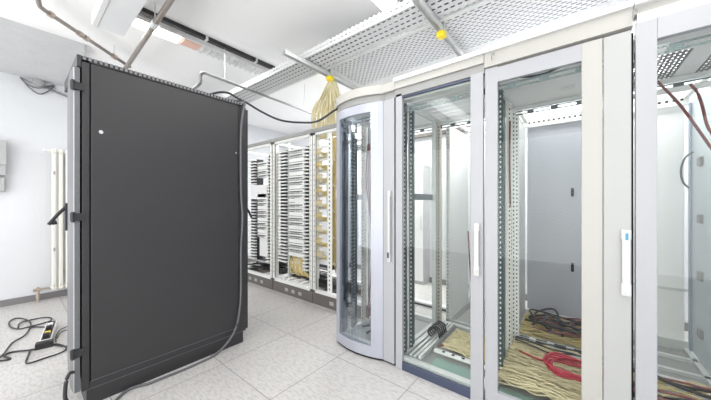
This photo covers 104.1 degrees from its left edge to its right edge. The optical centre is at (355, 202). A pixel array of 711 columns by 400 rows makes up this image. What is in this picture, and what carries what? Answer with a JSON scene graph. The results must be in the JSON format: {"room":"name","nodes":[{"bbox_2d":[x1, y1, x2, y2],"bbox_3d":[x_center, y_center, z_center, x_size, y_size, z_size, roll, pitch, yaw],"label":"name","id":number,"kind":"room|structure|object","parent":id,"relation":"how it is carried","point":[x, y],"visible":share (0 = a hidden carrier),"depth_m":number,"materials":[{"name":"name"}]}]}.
{"room":"server room","nodes":[
{"label":"server room","id":0,"kind":"room"},
{"bbox_2d":[0,72,287,299],"bbox_3d":[-3.623,-0.190,3.790,0.100,2.760,6.550,0,0,39],"label":"wall","id":1,"kind":"structure","parent":0,"point":[31,122],"depth_m":3.34,"materials":[{"name":"white paint"}]},
{"bbox_2d":[0,177,4,191],"bbox_3d":[-4.099,-0.209,3.059,0.078,0.166,0.288,0,0,39],"label":"cable box","id":2,"kind":"object","parent":1,"relation":"attached to","point":[2,179],"visible":1,"depth_m":3.13,"materials":[{"name":"grey paint"}]},
{"bbox_2d":[0,140,5,175],"bbox_3d":[-4.082,-0.510,3.050,0.115,0.397,0.297,0,0,39],"label":"junction box","id":3,"kind":"object","parent":1,"relation":"attached to","point":[2,142],"visible":1,"depth_m":3.11,"materials":[{"name":"grey paint"}]},
{"bbox_2d":[20,77,54,94],"bbox_3d":[-3.858,-1.407,3.362,0.046,0.167,0.283,0,0,39],"label":"cable loop","id":4,"kind":"object","parent":1,"relation":"attached to","point":[21,78],"visible":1,"depth_m":3.35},
{"bbox_2d":[32,78,43,86],"bbox_3d":[-3.854,-1.468,3.365,0.075,0.100,0.100,0,0,39],"label":"wall socket","id":5,"kind":"object","parent":1,"relation":"attached to","point":[37,82],"visible":0.99,"depth_m":3.35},
{"bbox_2d":[0,17,84,85],"bbox_3d":[-4.158,-1.585,1.973,1.350,0.170,3.050,0,0,39],"label":"beam","id":6,"kind":"structure","parent":1,"relation":"attached to","point":[26,51],"depth_m":2.76,"materials":[{"name":"grey paint"}]},
{"bbox_2d":[33,148,66,302],"bbox_3d":[-3.648,0.260,3.571,0.147,1.860,0.672,0,0,39],"label":"radiator","id":7,"kind":"object","parent":1,"relation":"attached to","point":[53,151],"visible":0.27,"depth_m":3.44,"materials":[{"name":"metal"}]},
{"bbox_2d":[44,86,66,96],"bbox_3d":[-3.689,-1.360,3.589,0.024,0.158,0.468,0,0,39],"label":"conduit","id":8,"kind":"object","parent":1,"relation":"attached to","point":[44,86],"visible":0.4,"depth_m":3.48,"materials":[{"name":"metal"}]},
{"bbox_2d":[0,255,280,306],"bbox_3d":[-3.579,1.153,3.754,0.015,0.075,6.550,0,0,39],"label":"baseboard","id":9,"kind":"structure","parent":1,"relation":"attached to","point":[8,302],"depth_m":3.34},
{"bbox_2d":[83,44,324,133],"bbox_3d":[-2.070,-1.620,4.561,1.350,0.100,3.600,0,0,39],"label":"beam","id":10,"kind":"structure","parent":1,"relation":"attached to","point":[255,118],"depth_m":4.37,"materials":[{"name":"paint"}]},
{"bbox_2d":[0,0,634,120],"bbox_3d":[-0.160,-1.620,0.996,6.100,0.100,6.750,0,0,39],"label":"ceiling","id":11,"kind":"structure","parent":0,"point":[260,29],"depth_m":2.48,"materials":[{"name":"paint"}]},
{"bbox_2d":[35,0,130,67],"bbox_3d":[-2.371,-1.508,2.414,0.180,0.124,1.163,0,0,-14],"label":"pipe","id":12,"kind":"object","parent":11,"relation":"hanging from","point":[49,13],"visible":0.98,"depth_m":2.38,"materials":[{"name":"metal"}]},
{"bbox_2d":[92,0,146,35],"bbox_3d":[-1.212,-1.458,1.586,1.879,0.224,0.189,0,0,39],"label":"ventilation duct","id":13,"kind":"object","parent":11,"relation":"attached to","point":[115,16],"visible":1,"depth_m":1.98,"materials":[{"name":"white metal"}]},
{"bbox_2d":[138,12,151,21],"bbox_3d":[-1.718,-1.510,2.207,0.054,0.028,0.202,0,0,15],"label":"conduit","id":14,"kind":"object","parent":13,"relation":"attached to","point":[140,13],"visible":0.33,"depth_m":2.24,"materials":[{"name":"metal"}]},
{"bbox_2d":[123,0,174,68],"bbox_3d":[-1.838,-1.476,2.403,1.688,0.188,0.057,0,0,41],"label":"pipe","id":15,"kind":"object","parent":11,"relation":"hanging from","point":[155,23],"visible":0.87,"depth_m":2.20,"materials":[{"name":"metal"}]},
{"bbox_2d":[132,15,272,76],"bbox_3d":[-1.398,-1.532,2.862,0.140,0.075,1.460,0,0,39],"label":"ceiling light","id":16,"kind":"object","parent":11,"relation":"attached to","point":[164,31],"visible":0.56,"depth_m":2.67,"materials":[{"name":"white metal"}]},
{"bbox_2d":[132,18,180,42],"bbox_3d":[-1.740,-1.508,2.438,0.120,0.015,0.330,0,0,39],"label":"diffuser","id":17,"kind":"object","parent":16,"relation":"attached to","point":[141,23],"depth_m":2.43,"materials":[{"name":"white"}]},
{"bbox_2d":[140,7,276,70],"bbox_3d":[-1.303,-1.549,2.748,0.060,0.042,1.345,0,0,39],"label":"rail","id":18,"kind":"object","parent":11,"relation":"attached to","point":[147,12],"visible":0.79,"depth_m":2.60,"materials":[{"name":"black metal"}]},
{"bbox_2d":[192,49,311,113],"bbox_3d":[-0.985,-1.295,3.221,0.109,0.550,1.728,0,0,38],"label":"pipe","id":19,"kind":"object","parent":11,"relation":"hanging from","point":[201,73],"visible":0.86,"depth_m":2.85,"materials":[{"name":"metal"}]},
{"bbox_2d":[282,38,358,89],"bbox_3d":[-0.214,-1.373,2.697,0.056,0.395,1.170,0,0,39],"label":"support","id":20,"kind":"object","parent":11,"relation":"hanging from","point":[328,74],"visible":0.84,"depth_m":2.54,"materials":[{"name":"metal"}]},
{"bbox_2d":[219,0,492,103],"bbox_3d":[-0.375,-1.284,2.521,6.150,0.072,0.268,0,0,39],"label":"cable tray","id":21,"kind":"object","parent":20,"relation":"on","point":[391,38],"visible":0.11,"depth_m":2.17,"materials":[{"name":"white"}]},
{"bbox_2d":[223,0,467,98],"bbox_3d":[-0.396,-1.293,2.535,6.000,0.021,0.227,0,0,39],"label":"cables","id":22,"kind":"object","parent":21,"relation":"on","point":[426,0],"visible":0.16,"depth_m":2.22,"materials":[{"name":"metal"}]},
{"bbox_2d":[332,0,629,87],"bbox_3d":[1.133,-1.300,1.961,3.100,0.080,0.729,0,0,39],"label":"tray","id":23,"kind":"object","parent":20,"relation":"on","point":[407,60],"visible":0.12,"depth_m":2.09,"materials":[{"name":"white"}]},
{"bbox_2d":[311,81,340,139],"bbox_3d":[-0.283,-1.026,3.126,0.310,0.522,0.727,0,0,-31],"label":"cable bundle","id":24,"kind":"object","parent":23,"relation":"hanging from","point":[331,92],"visible":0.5,"depth_m":3.04,"materials":[{"name":"plastic"}]},
{"bbox_2d":[328,0,611,84],"bbox_3d":[1.057,-1.300,1.916,2.961,0.027,0.534,0,0,39],"label":"cables","id":25,"kind":"object","parent":23,"relation":"on","point":[495,0],"visible":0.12,"depth_m":2.09,"materials":[{"name":"metal"}]},
{"bbox_2d":[372,0,398,10],"bbox_3d":[-0.161,-1.532,1.601,0.140,0.075,1.390,0,0,39],"label":"ceiling light","id":26,"kind":"object","parent":11,"relation":"attached to","point":[382,4],"visible":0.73,"depth_m":2.08,"materials":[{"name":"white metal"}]},
{"bbox_2d":[411,0,464,56],"bbox_3d":[0.680,-1.373,2.053,0.056,0.395,1.050,0,0,39],"label":"support","id":27,"kind":"object","parent":11,"relation":"hanging from","point":[440,27],"visible":0.83,"depth_m":1.93,"materials":[{"name":"metal"}]},
{"bbox_2d":[0,257,710,399],"bbox_3d":[-0.724,1.240,1.452,7.550,0.100,6.750,0,0,39],"label":"floor","id":28,"kind":"structure","parent":0,"point":[289,349],"depth_m":2.03,"materials":[{"name":"tile"}]},
{"bbox_2d":[0,348,34,361],"bbox_3d":[-2.631,1.180,2.163,0.232,0.018,0.155,0,0,-24],"label":"lead","id":29,"kind":"object","parent":28,"relation":"on","point":[4,355],"visible":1,"depth_m":2.17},
{"bbox_2d":[0,317,44,357],"bbox_3d":[-3.035,1.180,2.527,0.290,0.016,1.077,0,0,-43],"label":"lead","id":30,"kind":"object","parent":28,"relation":"on","point":[9,325],"visible":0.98,"depth_m":2.62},
{"bbox_2d":[17,317,51,327],"bbox_3d":[-3.175,1.180,2.746,0.254,0.016,0.230,0,0,39],"label":"lead","id":31,"kind":"object","parent":28,"relation":"on","point":[40,317],"visible":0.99,"depth_m":2.75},
{"bbox_2d":[35,321,56,350],"bbox_3d":[-2.740,1.147,2.471,0.100,0.085,0.574,0,0,-43],"label":"power strip","id":32,"kind":"object","parent":28,"relation":"on","point":[46,339],"visible":1,"depth_m":2.34,"materials":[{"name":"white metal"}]},
{"bbox_2d":[41,321,55,339],"bbox_3d":[-2.767,1.143,2.500,0.052,0.004,0.474,0,0,-43],"label":"socket","id":33,"kind":"object","parent":32,"relation":"attached to","point":[51,330],"depth_m":2.48,"materials":[{"name":"black plastic"}]},
{"bbox_2d":[25,343,66,363],"bbox_3d":[-2.452,1.180,2.197,0.297,0.016,0.224,0,0,39],"label":"lead","id":34,"kind":"object","parent":28,"relation":"on","point":[64,346],"visible":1,"depth_m":2.14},
{"bbox_2d":[47,54,251,399],"bbox_3d":[-1.494,0.168,2.177,0.616,2.045,1.226,0,0,39],"label":"tall cabinet","id":35,"kind":"object","parent":28,"relation":"on","point":[152,209],"visible":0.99,"depth_m":1.86,"materials":[{"name":"grey"}]},
{"bbox_2d":[63,371,74,399],"bbox_3d":[-1.464,1.068,1.244,0.042,0.249,0.708,0,0,-24],"label":"power cable","id":36,"kind":"object","parent":35,"relation":"hanging from","point":[65,386],"visible":1,"depth_m":1.53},
{"bbox_2d":[210,91,337,123],"bbox_3d":[-0.587,-0.803,2.414,1.227,0.234,0.225,0,0,-11],"label":"power cable","id":37,"kind":"object","parent":35,"relation":"hanging from","point":[216,92],"visible":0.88,"depth_m":2.38,"materials":[{"name":"rubber"}]},
{"bbox_2d":[115,99,244,399],"bbox_3d":[-1.264,0.157,1.357,0.444,2.069,2.081,0,0,6],"label":"power cable","id":38,"kind":"object","parent":28,"relation":"on","point":[243,101],"visible":0.95,"depth_m":2.33,"materials":[{"name":"rubber"}]},
{"bbox_2d":[248,139,304,289],"bbox_3d":[-1.303,0.158,4.320,0.907,2.065,0.632,0,0,39],"label":"rack","id":39,"kind":"object","parent":28,"relation":"on","point":[260,246],"visible":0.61,"depth_m":4.12,"materials":[{"name":"metal"}]},
{"bbox_2d":[256,233,268,237],"bbox_3d":[-1.354,0.476,4.100,0.271,0.051,0.139,0,0,39],"label":"panel","id":40,"kind":"object","parent":39,"relation":"attached to","point":[259,234],"visible":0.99,"depth_m":4.05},
{"bbox_2d":[256,174,268,177],"bbox_3d":[-1.354,-0.402,4.100,0.271,0.051,0.139,0,0,39],"label":"panel","id":41,"kind":"object","parent":39,"relation":"attached to","point":[259,175],"visible":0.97,"depth_m":4.08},
{"bbox_2d":[256,169,268,173],"bbox_3d":[-1.354,-0.460,4.100,0.271,0.051,0.139,0,0,39],"label":"panel","id":42,"kind":"object","parent":39,"relation":"attached to","point":[259,171],"visible":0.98,"depth_m":4.08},
{"bbox_2d":[256,225,268,229],"bbox_3d":[-1.354,0.359,4.100,0.271,0.051,0.139,0,0,39],"label":"panel","id":43,"kind":"object","parent":39,"relation":"attached to","point":[259,226],"visible":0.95,"depth_m":4.07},
{"bbox_2d":[256,221,268,225],"bbox_3d":[-1.354,0.300,4.100,0.271,0.051,0.139,0,0,39],"label":"panel","id":44,"kind":"object","parent":39,"relation":"attached to","point":[259,222],"visible":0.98,"depth_m":4.07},
{"bbox_2d":[256,162,268,165],"bbox_3d":[-1.354,-0.577,4.100,0.271,0.051,0.139,0,0,39],"label":"panel","id":45,"kind":"object","parent":39,"relation":"attached to","point":[260,163],"visible":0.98,"depth_m":4.07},
{"bbox_2d":[256,213,268,216],"bbox_3d":[-1.354,0.183,4.100,0.271,0.051,0.139,0,0,39],"label":"panel","id":46,"kind":"object","parent":39,"relation":"attached to","point":[259,214],"visible":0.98,"depth_m":4.07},
{"bbox_2d":[256,210,268,212],"bbox_3d":[-1.354,0.125,4.100,0.271,0.051,0.139,0,0,39],"label":"panel","id":47,"kind":"object","parent":39,"relation":"attached to","point":[258,211],"visible":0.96,"depth_m":4.05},
{"bbox_2d":[257,202,268,204],"bbox_3d":[-1.354,0.008,4.100,0.271,0.051,0.139,0,0,39],"label":"panel","id":48,"kind":"object","parent":39,"relation":"attached to","point":[258,203],"visible":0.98,"depth_m":4.04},
{"bbox_2d":[258,229,268,232],"bbox_3d":[-1.337,0.417,4.111,0.259,0.051,0.100,0,0,39],"label":"panel","id":49,"kind":"object","parent":39,"relation":"attached to","point":[259,230],"visible":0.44,"depth_m":4.09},
{"bbox_2d":[258,165,268,169],"bbox_3d":[-1.337,-0.518,4.111,0.259,0.051,0.100,0,0,39],"label":"panel","id":50,"kind":"object","parent":39,"relation":"attached to","point":[259,167],"visible":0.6,"depth_m":4.07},
{"bbox_2d":[258,217,268,221],"bbox_3d":[-1.337,0.242,4.111,0.259,0.051,0.100,0,0,39],"label":"panel","id":51,"kind":"object","parent":39,"relation":"attached to","point":[259,218],"visible":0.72,"depth_m":4.09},
{"bbox_2d":[258,206,268,208],"bbox_3d":[-1.337,0.067,4.111,0.259,0.051,0.100,0,0,39],"label":"panel","id":52,"kind":"object","parent":39,"relation":"attached to","point":[259,207],"visible":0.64,"depth_m":4.06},
{"bbox_2d":[248,256,287,263],"bbox_3d":[-1.339,0.868,4.276,0.707,0.045,0.305,0,0,39],"label":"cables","id":53,"kind":"object","parent":39,"relation":"in","point":[263,260],"visible":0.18,"depth_m":4.14,"materials":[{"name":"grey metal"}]},
{"bbox_2d":[248,262,291,270],"bbox_3d":[-1.280,0.974,4.301,0.793,0.099,0.431,0,0,39],"label":"cables","id":54,"kind":"object","parent":39,"relation":"in","point":[264,265],"visible":0.53,"depth_m":4.24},
{"bbox_2d":[272,129,335,302],"bbox_3d":[-0.632,0.158,3.778,0.795,2.065,0.632,0,0,39],"label":"rack","id":55,"kind":"object","parent":28,"relation":"on","point":[297,290],"depth_m":3.68,"materials":[{"name":"metal"}]},
{"bbox_2d":[287,247,304,252],"bbox_3d":[-0.752,0.610,3.614,0.314,0.051,0.139,0,0,39],"label":"panel","id":56,"kind":"object","parent":55,"relation":"attached to","point":[294,249],"visible":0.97,"depth_m":3.58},
{"bbox_2d":[287,229,304,234],"bbox_3d":[-0.752,0.376,3.614,0.314,0.051,0.139,0,0,39],"label":"panel","id":57,"kind":"object","parent":55,"relation":"attached to","point":[293,231],"visible":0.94,"depth_m":3.58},
{"bbox_2d":[287,220,304,225],"bbox_3d":[-0.752,0.259,3.614,0.314,0.051,0.139,0,0,39],"label":"panel","id":58,"kind":"object","parent":55,"relation":"attached to","point":[291,222],"visible":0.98,"depth_m":3.58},
{"bbox_2d":[287,216,304,220],"bbox_3d":[-0.752,0.201,3.614,0.314,0.051,0.139,0,0,39],"label":"panel","id":59,"kind":"object","parent":55,"relation":"attached to","point":[298,218],"visible":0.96,"depth_m":3.59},
{"bbox_2d":[287,207,304,211],"bbox_3d":[-0.752,0.084,3.614,0.314,0.051,0.139,0,0,39],"label":"panel","id":60,"kind":"object","parent":55,"relation":"attached to","point":[299,209],"visible":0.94,"depth_m":3.57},
{"bbox_2d":[287,194,304,197],"bbox_3d":[-0.752,-0.092,3.614,0.314,0.051,0.139,0,0,39],"label":"panel","id":61,"kind":"object","parent":55,"relation":"attached to","point":[290,195],"visible":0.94,"depth_m":3.57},
{"bbox_2d":[287,189,304,193],"bbox_3d":[-0.752,-0.150,3.614,0.314,0.051,0.139,0,0,39],"label":"panel","id":62,"kind":"object","parent":55,"relation":"attached to","point":[296,191],"visible":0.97,"depth_m":3.58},
{"bbox_2d":[287,180,304,184],"bbox_3d":[-0.752,-0.268,3.614,0.314,0.051,0.139,0,0,39],"label":"panel","id":63,"kind":"object","parent":55,"relation":"attached to","point":[296,182],"visible":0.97,"depth_m":3.58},
{"bbox_2d":[287,175,304,180],"bbox_3d":[-0.752,-0.326,3.614,0.314,0.051,0.139,0,0,39],"label":"panel","id":64,"kind":"object","parent":55,"relation":"attached to","point":[292,178],"visible":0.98,"depth_m":3.58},
{"bbox_2d":[287,166,304,171],"bbox_3d":[-0.752,-0.443,3.614,0.314,0.051,0.139,0,0,39],"label":"panel","id":65,"kind":"object","parent":55,"relation":"attached to","point":[292,169],"visible":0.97,"depth_m":3.58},
{"bbox_2d":[287,161,304,166],"bbox_3d":[-0.752,-0.501,3.614,0.314,0.051,0.139,0,0,39],"label":"panel","id":66,"kind":"object","parent":55,"relation":"attached to","point":[296,164],"visible":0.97,"depth_m":3.58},
{"bbox_2d":[287,152,304,158],"bbox_3d":[-0.752,-0.619,3.614,0.314,0.051,0.139,0,0,39],"label":"panel","id":67,"kind":"object","parent":55,"relation":"attached to","point":[296,155],"visible":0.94,"depth_m":3.58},
{"bbox_2d":[287,147,304,153],"bbox_3d":[-0.752,-0.677,3.614,0.314,0.051,0.139,0,0,39],"label":"panel","id":68,"kind":"object","parent":55,"relation":"attached to","point":[299,150],"visible":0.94,"depth_m":3.58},
{"bbox_2d":[288,234,304,238],"bbox_3d":[-0.752,0.434,3.614,0.314,0.051,0.139,0,0,39],"label":"panel","id":69,"kind":"object","parent":55,"relation":"attached to","point":[297,236],"visible":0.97,"depth_m":3.58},
{"bbox_2d":[289,251,304,257],"bbox_3d":[-0.735,0.668,3.625,0.301,0.051,0.100,0,0,39],"label":"panel","id":70,"kind":"object","parent":55,"relation":"attached to","point":[291,253],"visible":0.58,"depth_m":3.58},
{"bbox_2d":[289,242,304,247],"bbox_3d":[-0.752,0.551,3.614,0.314,0.051,0.139,0,0,39],"label":"panel","id":71,"kind":"object","parent":55,"relation":"attached to","point":[291,244],"visible":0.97,"depth_m":3.59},
{"bbox_2d":[289,238,304,243],"bbox_3d":[-0.735,0.493,3.625,0.301,0.051,0.100,0,0,39],"label":"panel","id":72,"kind":"object","parent":55,"relation":"attached to","point":[294,240],"visible":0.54,"depth_m":3.58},
{"bbox_2d":[289,225,304,229],"bbox_3d":[-0.735,0.318,3.625,0.301,0.051,0.100,0,0,39],"label":"panel","id":73,"kind":"object","parent":55,"relation":"attached to","point":[298,227],"visible":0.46,"depth_m":3.60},
{"bbox_2d":[289,212,304,215],"bbox_3d":[-0.735,0.142,3.625,0.301,0.051,0.100,0,0,39],"label":"panel","id":74,"kind":"object","parent":55,"relation":"attached to","point":[290,213],"visible":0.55,"depth_m":3.58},
{"bbox_2d":[289,203,304,206],"bbox_3d":[-0.752,0.025,3.614,0.314,0.051,0.139,0,0,39],"label":"panel","id":75,"kind":"object","parent":55,"relation":"attached to","point":[290,204],"visible":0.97,"depth_m":3.57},
{"bbox_2d":[289,198,304,201],"bbox_3d":[-0.735,-0.034,3.625,0.301,0.051,0.100,0,0,39],"label":"panel","id":76,"kind":"object","parent":55,"relation":"attached to","point":[293,199],"visible":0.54,"depth_m":3.58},
{"bbox_2d":[289,185,304,188],"bbox_3d":[-0.735,-0.209,3.625,0.301,0.051,0.100,0,0,39],"label":"panel","id":77,"kind":"object","parent":55,"relation":"attached to","point":[290,186],"visible":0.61,"depth_m":3.58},
{"bbox_2d":[289,171,304,175],"bbox_3d":[-0.735,-0.385,3.625,0.301,0.051,0.100,0,0,39],"label":"panel","id":78,"kind":"object","parent":55,"relation":"attached to","point":[296,173],"visible":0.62,"depth_m":3.59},
{"bbox_2d":[289,157,304,162],"bbox_3d":[-0.735,-0.560,3.625,0.301,0.051,0.100,0,0,39],"label":"panel","id":79,"kind":"object","parent":55,"relation":"attached to","point":[299,159],"visible":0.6,"depth_m":3.58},
{"bbox_2d":[290,256,308,277],"bbox_3d":[-0.735,0.831,3.637,0.456,0.287,0.093,0,0,39],"label":"cable bundle","id":80,"kind":"object","parent":55,"relation":"hanging from","point":[293,265],"visible":0.84,"depth_m":3.62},
{"bbox_2d":[291,270,326,280],"bbox_3d":[-0.619,0.983,3.778,0.614,0.078,0.351,0,0,39],"label":"cables","id":81,"kind":"object","parent":55,"relation":"in","point":[324,275],"visible":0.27,"depth_m":3.72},
{"bbox_2d":[312,118,370,318],"bbox_3d":[-0.002,0.158,3.270,0.819,2.065,0.632,0,0,39],"label":"rack","id":82,"kind":"object","parent":28,"relation":"on","point":[323,297],"visible":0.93,"depth_m":3.18,"materials":[{"name":"metal"}]},
{"bbox_2d":[318,278,326,288],"bbox_3d":[-0.355,0.950,3.124,0.339,0.100,0.288,0,0,39],"label":"switch","id":83,"kind":"object","parent":82,"relation":"in","point":[322,283],"depth_m":3.26,"materials":[{"name":"black plastic"}]},
{"bbox_2d":[318,156,326,160],"bbox_3d":[-0.388,-0.542,3.320,0.207,0.045,0.139,0,0,39],"label":"panel","id":84,"kind":"object","parent":82,"relation":"attached to","point":[321,158],"visible":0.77,"depth_m":3.31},
{"bbox_2d":[318,168,326,172],"bbox_3d":[-0.388,-0.393,3.320,0.207,0.045,0.139,0,0,39],"label":"panel","id":85,"kind":"object","parent":82,"relation":"attached to","point":[321,170],"visible":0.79,"depth_m":3.29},
{"bbox_2d":[319,264,333,269],"bbox_3d":[-0.331,0.767,3.361,0.219,0.045,0.204,0,0,39],"label":"switch","id":86,"kind":"object","parent":82,"relation":"in","point":[321,266],"visible":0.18,"depth_m":3.28,"materials":[{"name":"grey metal"}]},
{"bbox_2d":[326,137,335,272],"bbox_3d":[-0.257,0.027,3.270,0.187,1.616,0.064,0,0,39],"label":"cable bundle","id":87,"kind":"object","parent":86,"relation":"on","point":[334,138],"visible":0.34,"depth_m":3.25,"materials":[{"name":"plastic"}]},
{"bbox_2d":[332,279,335,289],"bbox_3d":[-0.246,0.950,3.068,0.277,0.100,0.281,0,0,39],"label":"switch","id":88,"kind":"object","parent":82,"relation":"in","point":[333,281],"depth_m":3.20,"materials":[{"name":"black metal"}]},
{"bbox_2d":[336,81,431,365],"bbox_3d":[0.299,0.152,2.493,0.588,2.075,0.915,0,0,39],"label":"tall cabinet","id":89,"kind":"object","parent":28,"relation":"on","point":[377,101],"visible":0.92,"depth_m":2.18,"materials":[{"name":"metal"}]},
{"bbox_2d":[365,143,370,318],"bbox_3d":[0.135,0.255,2.611,0.104,1.631,0.073,0,0,-36],"label":"cable bundle","id":90,"kind":"object","parent":89,"relation":"hanging from","point":[368,158],"visible":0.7,"depth_m":2.60,"materials":[{"name":"plastic"}]},
{"bbox_2d":[365,123,370,261],"bbox_3d":[0.126,-0.108,2.684,0.012,1.361,0.094,0,0,39],"label":"cable","id":91,"kind":"object","parent":89,"relation":"hanging from","point":[369,123],"visible":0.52,"depth_m":2.69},
{"bbox_2d":[362,320,407,333],"bbox_3d":[0.301,1.090,2.476,0.369,0.057,0.451,0,0,39],"label":"cables","id":92,"kind":"object","parent":89,"relation":"in","point":[368,325],"visible":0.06,"depth_m":2.42,"materials":[{"name":"plastic"}]},
{"bbox_2d":[407,164,429,284],"bbox_3d":[0.904,0.315,4.194,0.361,1.750,0.234,0,0,39],"label":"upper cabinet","id":93,"kind":"object","parent":28,"relation":"on","point":[422,172],"visible":0.49,"depth_m":4.06,"materials":[{"name":"white metal"}]},
{"bbox_2d":[407,296,445,311],"bbox_3d":[0.462,1.165,3.479,1.550,0.050,0.085,0,0,39],"label":"floor trunking","id":94,"kind":"structure","parent":28,"relation":"on","point":[420,302],"depth_m":3.17,"materials":[{"name":"white metal"}]},
{"bbox_2d":[393,49,484,399],"bbox_3d":[0.775,0.147,2.133,0.604,2.085,0.876,0,0,39],"label":"tall cabinet","id":95,"kind":"object","parent":28,"relation":"on","point":[448,369],"depth_m":1.98,"materials":[{"name":"metal"}]},
{"bbox_2d":[438,231,469,346],"bbox_3d":[0.836,0.675,2.209,0.434,0.872,0.101,0,0,-37],"label":"cable","id":96,"kind":"object","parent":95,"relation":"hanging from","point":[467,231],"visible":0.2,"depth_m":2.35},
{"bbox_2d":[442,328,484,362],"bbox_3d":[0.913,1.093,2.135,0.380,0.048,0.377,0,0,39],"label":"cable bundle","id":97,"kind":"object","parent":95,"relation":"in","point":[459,341],"visible":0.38,"depth_m":2.14,"materials":[{"name":"plastic"}]},
{"bbox_2d":[446,111,523,338],"bbox_3d":[1.302,0.165,2.761,0.560,2.050,0.666,0,0,39],"label":"tall cabinet","id":98,"kind":"object","parent":28,"relation":"on","point":[457,298],"visible":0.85,"depth_m":2.86,"materials":[{"name":"metal"}]},
{"bbox_2d":[515,109,580,352],"bbox_3d":[1.777,0.165,2.378,0.640,2.050,0.666,0,0,39],"label":"tall cabinet","id":99,"kind":"object","parent":28,"relation":"on","point":[554,139],"visible":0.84,"depth_m":2.66,"materials":[{"name":"metal"}]},
{"bbox_2d":[519,310,580,349],"bbox_3d":[1.766,1.086,2.349,0.606,0.070,0.588,0,0,39],"label":"cable bundle","id":100,"kind":"object","parent":99,"relation":"in","point":[526,326],"visible":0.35,"depth_m":2.29,"materials":[{"name":"plastic"}]},
{"bbox_2d":[525,308,580,336],"bbox_3d":[1.765,1.020,2.373,0.528,0.104,0.538,0,0,39],"label":"cables","id":101,"kind":"object","parent":100,"relation":"on","point":[559,321],"visible":0.86,"depth_m":2.37,"materials":[{"name":"plastic"}]},
{"bbox_2d":[532,317,580,337],"bbox_3d":[1.783,1.043,2.389,0.399,0.071,0.431,0,0,39],"label":"cables","id":102,"kind":"object","parent":100,"relation":"on","point":[570,334],"visible":0.37,"depth_m":2.31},
{"bbox_2d":[484,0,633,399],"bbox_3d":[1.253,0.147,1.748,0.626,2.085,0.876,0,0,39],"label":"tall cabinet","id":103,"kind":"object","parent":28,"relation":"on","point":[592,53],"visible":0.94,"depth_m":1.33,"materials":[{"name":"metal"}]},
{"bbox_2d":[509,121,511,254],"bbox_3d":[1.153,-0.110,2.064,0.012,1.001,0.068,0,0,39],"label":"cable","id":104,"kind":"object","parent":103,"relation":"hanging from","point":[509,121],"visible":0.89,"depth_m":2.05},
{"bbox_2d":[498,339,580,399],"bbox_3d":[1.299,1.045,1.788,0.581,0.148,0.646,0,0,39],"label":"cable bundle","id":105,"kind":"object","parent":103,"relation":"in","point":[521,367],"depth_m":1.74,"materials":[{"name":"plastic"}]},
{"bbox_2d":[515,335,580,356],"bbox_3d":[1.439,1.035,1.954,0.551,0.038,0.141,0,0,39],"label":"cables","id":106,"kind":"object","parent":105,"relation":"on","point":[516,336],"visible":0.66,"depth_m":1.99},
{"bbox_2d":[521,68,558,77],"bbox_3d":[1.017,-0.724,1.524,0.404,0.048,0.012,0,0,39],"label":"cable","id":107,"kind":"object","parent":103,"relation":"attached to","point":[550,71],"visible":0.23,"depth_m":1.52,"materials":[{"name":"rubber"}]},
{"bbox_2d":[633,0,710,399],"bbox_3d":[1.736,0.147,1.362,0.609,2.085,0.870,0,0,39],"label":"tall cabinet","id":108,"kind":"object","parent":28,"relation":"on","point":[662,27],"visible":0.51,"depth_m":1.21,"materials":[{"name":"metal"}]},
{"bbox_2d":[633,48,692,84],"bbox_3d":[1.722,-0.774,1.623,0.252,0.004,0.430,0,0,39],"label":"roof vent","id":109,"kind":"object","parent":108,"relation":"attached to","point":[689,54],"depth_m":1.54,"materials":[{"name":"grey"}]},
{"bbox_2d":[633,372,710,399],"bbox_3d":[1.761,1.078,1.377,0.576,0.067,0.676,0,0,39],"label":"cable bundle","id":110,"kind":"object","parent":108,"relation":"in","point":[658,381],"visible":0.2,"depth_m":1.58,"materials":[{"name":"plastic"}]},
{"bbox_2d":[633,369,710,399],"bbox_3d":[1.771,1.040,1.398,0.568,0.059,0.510,0,0,39],"label":"cables","id":111,"kind":"object","parent":110,"relation":"on","point":[690,389],"visible":0.48,"depth_m":1.55,"materials":[{"name":"plastic"}]},
{"bbox_2d":[633,367,710,399],"bbox_3d":[1.793,1.030,1.425,0.565,0.052,0.379,0,0,39],"label":"cables","id":112,"kind":"object","parent":110,"relation":"on","point":[668,379],"visible":0.4,"depth_m":1.51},
{"bbox_2d":[657,80,710,149],"bbox_3d":[1.818,-0.405,1.488,0.282,0.582,0.013,0,0,39],"label":"cable","id":113,"kind":"object","parent":108,"relation":"hanging from","point":[659,83],"visible":1,"depth_m":1.50,"materials":[{"name":"plastic"}]},
{"bbox_2d":[680,151,693,187],"bbox_3d":[2.268,-0.225,1.897,0.064,0.252,0.012,0,0,39],"label":"cable","id":114,"kind":"object","parent":108,"relation":"hanging from","point":[692,152],"visible":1,"depth_m":1.91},
{"bbox_2d":[689,83,710,134],"bbox_3d":[1.838,-0.500,1.472,0.090,0.293,0.013,0,0,39],"label":"cable","id":115,"kind":"object","parent":108,"relation":"hanging from","point":[691,85],"visible":1,"depth_m":1.47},
{"bbox_2d":[695,55,710,72],"bbox_3d":[1.990,-0.774,1.408,0.262,0.004,0.430,0,0,39],"label":"roof vent","id":116,"kind":"object","parent":108,"relation":"attached to","point":[703,62],"depth_m":1.57,"materials":[{"name":"grey"}]},
{"bbox_2d":[288,49,710,322],"bbox_3d":[1.364,-0.190,4.039,7.350,2.760,0.100,0,0,39],"label":"wall","id":117,"kind":"structure","parent":0,"point":[423,146],"depth_m":4.03,"materials":[{"name":"white paint"}]},
{"bbox_2d":[357,125,469,147],"bbox_3d":[0.807,-1.025,4.385,2.150,0.050,0.059,0,0,39],"label":"duct","id":118,"kind":"object","parent":117,"relation":"attached to","point":[428,134],"visible":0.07,"depth_m":4.16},
{"bbox_2d":[333,260,687,330],"bbox_3d":[1.327,1.153,3.995,7.350,0.075,0.015,0,0,39],"label":"baseboard","id":119,"kind":"structure","parent":117,"relation":"attached to","point":[358,265],"depth_m":4.00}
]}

